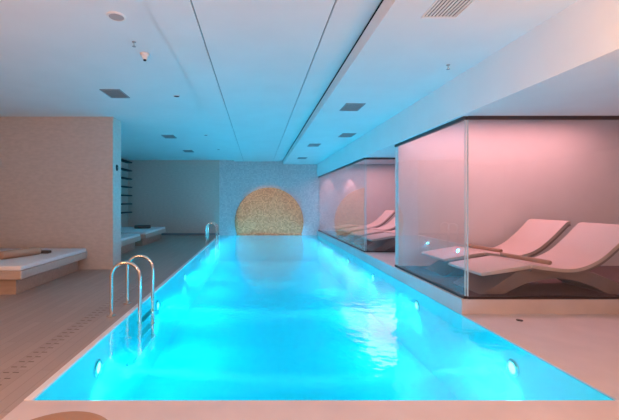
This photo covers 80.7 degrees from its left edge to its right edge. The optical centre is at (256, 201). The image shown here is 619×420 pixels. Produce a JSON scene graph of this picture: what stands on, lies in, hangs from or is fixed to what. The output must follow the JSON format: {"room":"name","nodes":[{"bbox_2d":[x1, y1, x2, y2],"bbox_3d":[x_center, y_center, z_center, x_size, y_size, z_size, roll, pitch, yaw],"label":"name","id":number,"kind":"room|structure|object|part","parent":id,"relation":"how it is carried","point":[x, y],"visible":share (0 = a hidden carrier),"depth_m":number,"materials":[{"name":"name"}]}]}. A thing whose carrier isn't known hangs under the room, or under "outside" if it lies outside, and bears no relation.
{"room":"spa","nodes":[
{"label":"spa","id":0,"kind":"room"},
{"bbox_2d":[0,117,120,268],"bbox_3d":[-4.220,-0.185,7.695,2.460,3.170,0.450,0,0,0],"label":"wall pier","id":1,"kind":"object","parent":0,"point":[60,182],"visible":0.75,"depth_m":7.47,"materials":[{"name":"beige stone"}]},
{"bbox_2d":[0,0,232,159],"bbox_3d":[-3.205,-1.845,6.835,4.490,0.150,16.870,0,0,0],"label":"ceiling","id":2,"kind":"structure","parent":0,"point":[56,56],"depth_m":5.04,"materials":[{"name":"white paint"}]},
{"bbox_2d":[99,89,129,97],"bbox_3d":[-2.310,-1.764,5.870,0.320,0.012,0.460,0,0,0],"label":"ceiling vent","id":3,"kind":"object","parent":2,"relation":"in","point":[112,93],"visible":1,"depth_m":5.85,"materials":[{"name":"grey metal"}]},
{"bbox_2d":[106,11,125,21],"bbox_3d":[-1.340,-1.764,3.430,0.176,0.012,0.176,0,0,0],"label":"ceiling speaker","id":4,"kind":"object","parent":2,"relation":"attached to","point":[115,16],"visible":1,"depth_m":3.42,"materials":[{"name":"white plastic"}]},
{"bbox_2d":[140,52,149,60],"bbox_3d":[-1.340,-1.726,4.300,0.110,0.088,0.110,0,0,0],"label":"smoke detector","id":5,"kind":"object","parent":2,"relation":"attached to","point":[144,55],"visible":1,"depth_m":4.27,"materials":[{"name":"white plastic"}]},
{"bbox_2d":[161,135,175,137],"bbox_3d":[-2.370,-1.764,9.710,0.320,0.012,0.460,0,0,0],"label":"ceiling vent","id":6,"kind":"object","parent":2,"relation":"in","point":[164,136],"visible":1,"depth_m":9.69,"materials":[{"name":"grey metal"}]},
{"bbox_2d":[121,158,127,226],"bbox_3d":[-5.550,-0.235,6.935,0.200,3.470,17.070,0,0,0],"label":"wall","id":7,"kind":"structure","parent":0,"point":[124,191],"depth_m":14.81,"materials":[{"name":"beige stone"}]},
{"bbox_2d":[128,160,219,234],"bbox_3d":[-3.520,-0.285,15.345,3.860,3.370,0.250,0,0,0],"label":"wall","id":8,"kind":"structure","parent":0,"point":[178,196],"depth_m":15.22,"materials":[{"name":"grey paint"}]},
{"bbox_2d":[161,233,218,234],"bbox_3d":[-3.520,1.355,15.210,3.860,0.090,0.020,0,0,0],"label":"baseboard","id":9,"kind":"structure","parent":8,"relation":"attached to","point":[161,233],"depth_m":15.20,"materials":[{"name":"grey"}]},
{"bbox_2d":[145,0,381,160],"bbox_3d":[0.070,-1.769,6.835,2.060,0.101,16.870,0,0,0],"label":"ceiling","id":10,"kind":"structure","parent":0,"point":[261,52],"depth_m":4.26,"materials":[{"name":"white paint"}]},
{"bbox_2d":[191,0,243,160],"bbox_3d":[-0.565,-1.752,6.835,0.014,0.015,16.870,0,0,0],"label":"trim","id":11,"kind":"structure","parent":10,"relation":"attached to","point":[191,0],"depth_m":4.32,"materials":[{"name":"grey metal"}]},
{"bbox_2d":[275,0,335,154],"bbox_3d":[0.675,-1.752,6.835,0.014,0.015,16.870,0,0,0],"label":"trim","id":12,"kind":"structure","parent":10,"relation":"attached to","point":[335,0],"depth_m":4.26,"materials":[{"name":"grey"}]},
{"bbox_2d":[220,156,394,260],"bbox_3d":[2.855,0.315,15.360,8.890,4.570,0.220,0,0,0],"label":"wall","id":13,"kind":"structure","parent":0,"point":[238,179],"depth_m":15.27,"materials":[{"name":"grey tile"}]},
{"bbox_2d":[235,188,302,234],"bbox_3d":[0.510,0.390,15.236,2.908,1.989,0.064,0,0,0],"label":"mosaic panel","id":14,"kind":"object","parent":13,"relation":"attached to","point":[265,211],"visible":1,"depth_m":15.22,"materials":[{"name":"gold tile"}]},
{"bbox_2d":[0,235,618,419],"bbox_3d":[0.925,2.025,6.860,12.750,1.250,16.920,0,0,0],"label":"swimming pool","id":15,"kind":"structure","parent":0,"point":[321,329],"depth_m":4.84,"materials":[{"name":"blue liquid"}]},
{"bbox_2d":[0,248,86,294],"bbox_3d":[-4.465,1.175,6.380,1.930,0.450,2.080,0,0,0],"label":"daybed","id":16,"kind":"object","parent":15,"relation":"on","point":[18,275],"visible":0.95,"depth_m":5.95,"materials":[{"name":"white fabric"}]},
{"bbox_2d":[0,247,40,259],"bbox_3d":[-4.080,0.878,6.220,0.143,0.143,0.691,0,0,22],"label":"rolled towel","id":17,"kind":"object","parent":16,"relation":"on","point":[15,253],"visible":1,"depth_m":6.14,"materials":[{"name":"beige fabric"}]},
{"bbox_3d":[-4.465,0.988,6.380,1.910,0.075,2.060,0,0,0],"label":"mattress","id":18,"kind":"part","parent":16,"relation":"part of","materials":[{"name":"white fabric"}]},
{"bbox_3d":[-4.465,1.090,6.380,1.930,0.130,2.080,0,0,0],"label":"frame","id":19,"kind":"part","parent":16,"relation":"part of","materials":[{"name":"brown wood"}]},
{"bbox_2d":[40,250,50,253],"bbox_3d":[-3.930,0.925,6.680,0.180,0.050,0.120,0,0,0],"label":"folded cloth","id":20,"kind":"object","parent":16,"relation":"on","point":[42,251],"visible":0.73,"depth_m":6.64,"materials":[{"name":"grey fabric"}]},
{"bbox_2d":[32,411,106,419],"bbox_3d":[-0.870,1.200,1.470,0.544,0.400,0.544,0,0,0],"label":"round stool","id":21,"kind":"object","parent":15,"relation":"on","point":[70,415],"visible":1,"depth_m":1.68,"materials":[{"name":"beige leather"}]},
{"bbox_2d":[0,276,150,384],"bbox_3d":[-2.020,1.400,4.505,0.128,0.002,4.509,0,0,0],"label":"drain grating","id":22,"kind":"object","parent":15,"relation":"on","point":[146,276],"visible":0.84,"depth_m":3.86,"materials":[{"name":"brown"}]},
{"bbox_2d":[93,359,102,376],"bbox_3d":[-1.579,1.650,3.580,0.022,0.170,0.170,0,0,0],"label":"lamp","id":23,"kind":"object","parent":15,"relation":"attached to","point":[97,369],"visible":1,"depth_m":3.55,"materials":[{"name":"white glass"}]},
{"bbox_2d":[24,235,218,399],"bbox_3d":[-1.617,1.408,8.905,0.055,0.024,12.730,0,0,0],"label":"trim","id":24,"kind":"structure","parent":15,"relation":"on","point":[40,390],"depth_m":3.50,"materials":[{"name":"white stone"}]},
{"bbox_2d":[106,254,154,365],"bbox_3d":[-1.617,1.361,4.680,0.445,1.280,0.650,0,0,0],"label":"pool ladder","id":25,"kind":"object","parent":15,"relation":"attached to","point":[141,320],"visible":0.99,"depth_m":4.41,"materials":[{"name":"silver metal"}]},
{"bbox_3d":[-1.610,1.361,4.410,0.391,1.280,0.042,0,0,0],"label":"handrail","id":26,"kind":"part","parent":25,"relation":"part of","materials":[{"name":"silver metal"}]},
{"bbox_3d":[-1.610,1.361,4.950,0.391,1.280,0.042,0,0,0],"label":"handrail","id":27,"kind":"part","parent":25,"relation":"part of","materials":[{"name":"silver metal"}]},
{"bbox_2d":[121,234,140,253],"bbox_3d":[-4.465,1.175,9.800,1.930,0.450,2.100,0,0,0],"label":"daybed","id":28,"kind":"object","parent":15,"relation":"on","point":[128,241],"visible":0.23,"depth_m":10.11,"materials":[{"name":"beige wood"}]},
{"bbox_3d":[-4.465,0.988,9.800,1.910,0.075,2.080,0,0,0],"label":"mattress","id":29,"kind":"part","parent":28,"relation":"part of","materials":[{"name":"white fabric"}]},
{"bbox_3d":[-4.465,1.090,9.800,1.930,0.130,2.100,0,0,0],"label":"frame","id":30,"kind":"part","parent":28,"relation":"part of","materials":[{"name":"brown wood"}]},
{"bbox_2d":[121,227,165,245],"bbox_3d":[-4.465,1.175,12.575,1.930,0.450,2.450,0,0,0],"label":"daybed","id":31,"kind":"object","parent":15,"relation":"on","point":[148,235],"visible":0.44,"depth_m":12.01,"materials":[{"name":"white fabric"}]},
{"bbox_2d":[134,225,150,228],"bbox_3d":[-4.100,0.888,12.900,0.560,0.122,0.122,0,0,-15],"label":"rolled towel","id":32,"kind":"object","parent":31,"relation":"on","point":[135,226],"visible":1,"depth_m":12.85,"materials":[{"name":"grey fabric"}]},
{"bbox_3d":[-4.465,0.988,12.575,1.910,0.075,2.430,0,0,0],"label":"mattress","id":33,"kind":"part","parent":31,"relation":"part of","materials":[{"name":"white fabric"}]},
{"bbox_3d":[-4.465,1.090,12.575,1.930,0.130,2.450,0,0,0],"label":"frame","id":34,"kind":"part","parent":31,"relation":"part of","materials":[{"name":"brown wood"}]},
{"bbox_2d":[155,300,159,310],"bbox_3d":[-1.579,1.650,5.720,0.022,0.170,0.170,0,0,0],"label":"lamp","id":35,"kind":"object","parent":15,"relation":"attached to","point":[157,301],"visible":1,"depth_m":5.69,"materials":[{"name":"silver metal"}]},
{"bbox_2d":[205,222,218,258],"bbox_3d":[-1.617,1.361,12.870,0.445,1.280,0.650,0,0,0],"label":"pool ladder","id":36,"kind":"object","parent":15,"relation":"attached to","point":[208,224],"visible":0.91,"depth_m":12.59,"materials":[{"name":"silver metal"}]},
{"bbox_3d":[-1.610,1.361,13.140,0.391,1.280,0.042,0,0,0],"label":"handrail","id":37,"kind":"part","parent":36,"relation":"part of","materials":[{"name":"silver metal"}]},
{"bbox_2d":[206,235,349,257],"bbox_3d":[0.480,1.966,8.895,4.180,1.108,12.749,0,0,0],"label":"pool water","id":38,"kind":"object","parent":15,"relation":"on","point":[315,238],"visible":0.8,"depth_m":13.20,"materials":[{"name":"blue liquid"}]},
{"bbox_2d":[414,300,419,310],"bbox_3d":[2.539,1.650,5.720,0.022,0.170,0.170,0,0,0],"label":"lamp","id":39,"kind":"object","parent":15,"relation":"attached to","point":[416,303],"visible":1,"depth_m":5.71,"materials":[{"name":"silver metal"}]},
{"bbox_2d":[317,231,618,314],"bbox_3d":[4.930,1.320,9.885,4.740,0.200,10.770,0,0,0],"label":"ledge","id":40,"kind":"object","parent":15,"relation":"on","point":[383,261],"depth_m":4.50,"materials":[{"name":"stone"}]},
{"bbox_2d":[318,158,365,251],"bbox_3d":[2.620,0.070,12.002,0.044,2.300,6.505,0,0,0],"label":"glass wall","id":41,"kind":"structure","parent":40,"relation":"on","point":[362,159],"depth_m":9.49,"materials":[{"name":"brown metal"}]},
{"bbox_3d":[2.620,-1.058,12.000,0.044,0.045,6.500,0,0,0],"label":"rail","id":42,"kind":"part","parent":41,"relation":"part of","materials":[{"name":"brown metal"}]},
{"bbox_3d":[2.620,1.202,12.000,0.040,0.035,6.500,0,0,0],"label":"rail","id":43,"kind":"part","parent":41,"relation":"part of","materials":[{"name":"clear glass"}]},
{"bbox_2d":[366,157,394,251],"bbox_3d":[4.971,0.070,8.750,4.658,2.300,0.044,0,0,0],"label":"glass wall","id":44,"kind":"structure","parent":40,"relation":"on","point":[367,158],"depth_m":8.73,"materials":[{"name":"clear glass"}]},
{"bbox_3d":[4.975,-1.058,8.750,4.650,0.045,0.044,0,0,0],"label":"rail","id":45,"kind":"part","parent":44,"relation":"part of","materials":[{"name":"brown metal"}]},
{"bbox_2d":[395,116,466,298],"bbox_3d":[2.620,0.070,5.668,0.044,2.300,2.275,0,0,0],"label":"glass wall","id":46,"kind":"structure","parent":40,"relation":"on","point":[464,118],"depth_m":4.89,"materials":[{"name":"clear glass"}]},
{"bbox_3d":[2.620,-1.058,5.665,0.044,0.045,2.270,0,0,0],"label":"rail","id":47,"kind":"part","parent":46,"relation":"part of","materials":[{"name":"brown metal"}]},
{"bbox_3d":[2.620,1.202,5.665,0.040,0.035,2.270,0,0,0],"label":"rail","id":48,"kind":"part","parent":46,"relation":"part of","materials":[{"name":"brown metal"}]},
{"bbox_2d":[467,116,618,298],"bbox_3d":[4.971,0.070,4.530,4.658,2.300,0.044,0,0,0],"label":"glass wall","id":49,"kind":"structure","parent":40,"relation":"on","point":[468,117],"depth_m":4.51,"materials":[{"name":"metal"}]},
{"bbox_3d":[4.975,-1.058,4.530,4.650,0.045,0.044,0,0,0],"label":"rail","id":50,"kind":"part","parent":49,"relation":"part of","materials":[{"name":"brown metal"}]},
{"bbox_3d":[4.975,1.202,4.530,4.650,0.035,0.040,0,0,0],"label":"rail","id":51,"kind":"part","parent":49,"relation":"part of","materials":[{"name":"brown metal"}]},
{"bbox_2d":[506,359,519,376],"bbox_3d":[2.539,1.650,3.580,0.022,0.170,0.170,0,0,0],"label":"lamp","id":52,"kind":"object","parent":15,"relation":"attached to","point":[512,367],"visible":1,"depth_m":3.56,"materials":[{"name":"silver metal"}]},
{"bbox_2d":[323,231,394,250],"bbox_3d":[4.980,1.217,12.025,4.600,0.006,6.450,0,0,0],"label":"floor","id":53,"kind":"structure","parent":0,"point":[332,233],"depth_m":11.06,"materials":[{"name":"beige tile"}]},
{"bbox_2d":[332,210,394,236],"bbox_3d":[3.820,0.761,12.950,2.080,0.905,0.820,0,0,0],"label":"sun lounger","id":54,"kind":"object","parent":53,"relation":"on","point":[387,214],"visible":0.73,"depth_m":12.73,"materials":[{"name":"grey"}]},
{"bbox_3d":[3.107,0.890,12.950,0.655,0.152,0.820,0,0,0],"label":"foot panel","id":55,"kind":"part","parent":54,"relation":"part of","materials":[{"name":"beige fabric"}]},
{"bbox_3d":[4.141,0.612,12.950,1.396,0.605,0.820,0,0,0],"label":"seat","id":56,"kind":"part","parent":54,"relation":"part of","materials":[{"name":"beige fabric"}]},
{"bbox_2d":[341,217,394,239],"bbox_3d":[3.860,0.761,11.700,2.080,0.905,0.820,0,0,0],"label":"sun lounger","id":57,"kind":"object","parent":53,"relation":"on","point":[390,226],"visible":0.41,"depth_m":11.56,"materials":[{"name":"grey"}]},
{"bbox_3d":[3.147,0.890,11.700,0.655,0.152,0.820,0,0,0],"label":"foot panel","id":58,"kind":"part","parent":57,"relation":"part of","materials":[{"name":"beige fabric"}]},
{"bbox_3d":[4.181,0.612,11.700,1.396,0.605,0.820,0,0,0],"label":"seat","id":59,"kind":"part","parent":57,"relation":"part of","materials":[{"name":"beige fabric"}]},
{"bbox_2d":[351,229,394,244],"bbox_3d":[3.860,0.761,10.440,2.080,0.905,0.820,0,0,0],"label":"sun lounger","id":60,"kind":"object","parent":53,"relation":"on","point":[360,241],"visible":0.32,"depth_m":10.26,"materials":[{"name":"grey"}]},
{"bbox_3d":[3.147,0.890,10.440,0.655,0.152,0.820,0,0,0],"label":"foot panel","id":61,"kind":"part","parent":60,"relation":"part of","materials":[{"name":"beige fabric"}]},
{"bbox_3d":[4.181,0.612,10.440,1.396,0.605,0.820,0,0,0],"label":"seat","id":62,"kind":"part","parent":60,"relation":"part of","materials":[{"name":"beige fabric"}]},
{"bbox_2d":[362,232,394,250],"bbox_3d":[3.840,0.761,9.240,2.080,0.905,0.820,0,0,0],"label":"sun lounger","id":63,"kind":"object","parent":53,"relation":"on","point":[382,241],"visible":0.22,"depth_m":8.98,"materials":[{"name":"grey"}]},
{"bbox_3d":[3.127,0.890,9.240,0.655,0.152,0.820,0,0,0],"label":"foot panel","id":64,"kind":"part","parent":63,"relation":"part of","materials":[{"name":"beige fabric"}]},
{"bbox_2d":[370,147,394,156],"bbox_3d":[4.995,-1.140,7.820,4.610,0.120,1.840,0,0,0],"label":"ceiling","id":65,"kind":"structure","parent":0,"point":[390,152],"depth_m":8.02,"materials":[{"name":"white paint"}]},
{"bbox_2d":[283,0,577,163],"bbox_3d":[4.200,-1.675,6.835,6.200,0.150,16.870,0,0,0],"label":"ceiling","id":66,"kind":"structure","parent":0,"point":[401,57],"depth_m":3.99,"materials":[{"name":"white paint"}]},
{"bbox_2d":[307,144,320,146],"bbox_3d":[1.600,-1.594,10.100,0.320,0.012,0.460,0,0,0],"label":"ceiling vent","id":67,"kind":"object","parent":66,"relation":"in","point":[309,145],"visible":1,"depth_m":10.14,"materials":[{"name":"grey metal"}]},
{"bbox_2d":[338,133,355,136],"bbox_3d":[2.150,-1.594,8.600,0.320,0.012,0.460,0,0,0],"label":"ceiling vent","id":68,"kind":"object","parent":66,"relation":"in","point":[342,134],"visible":1,"depth_m":8.54,"materials":[{"name":"grey metal"}]},
{"bbox_2d":[339,103,365,110],"bbox_3d":[1.600,-1.594,6.060,0.320,0.012,0.460,0,0,0],"label":"ceiling vent","id":69,"kind":"object","parent":66,"relation":"in","point":[348,106],"visible":1,"depth_m":5.99,"materials":[{"name":"grey metal"}]},
{"bbox_2d":[421,0,474,18],"bbox_3d":[1.570,-1.594,2.435,0.300,0.012,1.370,0,0,0],"label":"ceiling vent","id":70,"kind":"object","parent":66,"relation":"in","point":[440,9],"visible":1,"depth_m":2.97,"materials":[{"name":"white plastic"}]},
{"bbox_2d":[317,0,618,176],"bbox_3d":[2.620,-1.350,6.835,0.140,0.540,16.870,0,0,0],"label":"ceiling beam","id":71,"kind":"structure","parent":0,"point":[584,35],"depth_m":3.58,"materials":[{"name":"white paint"}]},
{"bbox_2d":[396,120,618,265],"bbox_3d":[4.995,-0.180,6.910,4.610,2.800,0.120,0,0,0],"label":"wall","id":72,"kind":"structure","parent":0,"point":[520,171],"depth_m":6.85,"materials":[{"name":"paint"}]},
{"bbox_2d":[401,266,618,295],"bbox_3d":[4.980,1.217,5.700,4.600,0.006,2.280,0,0,0],"label":"floor","id":73,"kind":"structure","parent":0,"point":[546,287],"depth_m":5.17,"materials":[{"name":"brown carpet"}]},
{"bbox_2d":[421,219,570,275],"bbox_3d":[4.070,0.761,6.240,2.080,0.905,0.820,0,0,0],"label":"sun lounger","id":74,"kind":"object","parent":73,"relation":"on","point":[535,235],"visible":0.78,"depth_m":6.11,"materials":[{"name":"grey"}]},
{"bbox_3d":[3.357,0.890,6.240,0.655,0.152,0.820,0,0,0],"label":"foot panel","id":75,"kind":"part","parent":74,"relation":"part of","materials":[{"name":"beige fabric"}]},
{"bbox_2d":[466,244,502,252],"bbox_3d":[3.950,0.802,6.300,0.065,0.065,0.806,0,0,-8],"label":"rolled towel","id":76,"kind":"object","parent":74,"relation":"on","point":[470,245],"visible":0.82,"depth_m":6.20,"materials":[{"name":"beige fabric"}]},
{"bbox_3d":[4.391,0.612,6.240,1.396,0.605,0.820,0,0,0],"label":"seat","id":77,"kind":"part","parent":74,"relation":"part of","materials":[{"name":"beige fabric"}]},
{"bbox_2d":[448,222,618,293],"bbox_3d":[3.950,0.761,5.080,2.080,0.905,0.820,0,0,0],"label":"sun lounger","id":78,"kind":"object","parent":73,"relation":"on","point":[587,246],"visible":0.96,"depth_m":4.84,"materials":[{"name":"grey"}]},
{"bbox_3d":[3.237,0.890,5.080,0.655,0.152,0.820,0,0,0],"label":"foot panel","id":79,"kind":"part","parent":78,"relation":"part of","materials":[{"name":"beige fabric"}]},
{"bbox_2d":[500,252,551,264],"bbox_3d":[3.810,0.802,5.140,0.065,0.065,0.806,0,0,-8],"label":"rolled towel","id":80,"kind":"object","parent":78,"relation":"on","point":[514,256],"visible":1,"depth_m":5.06,"materials":[{"name":"beige fabric"}]},
{"bbox_3d":[4.271,0.612,5.080,1.396,0.605,0.820,0,0,0],"label":"seat","id":81,"kind":"part","parent":78,"relation":"part of","materials":[{"name":"plastic"}]},
{"bbox_2d":[472,57,618,115],"bbox_3d":[4.995,-1.140,1.450,4.610,0.120,6.100,0,0,0],"label":"ceiling","id":82,"kind":"structure","parent":0,"point":[594,91],"depth_m":3.79,"materials":[{"name":"white paint"}]}
]}

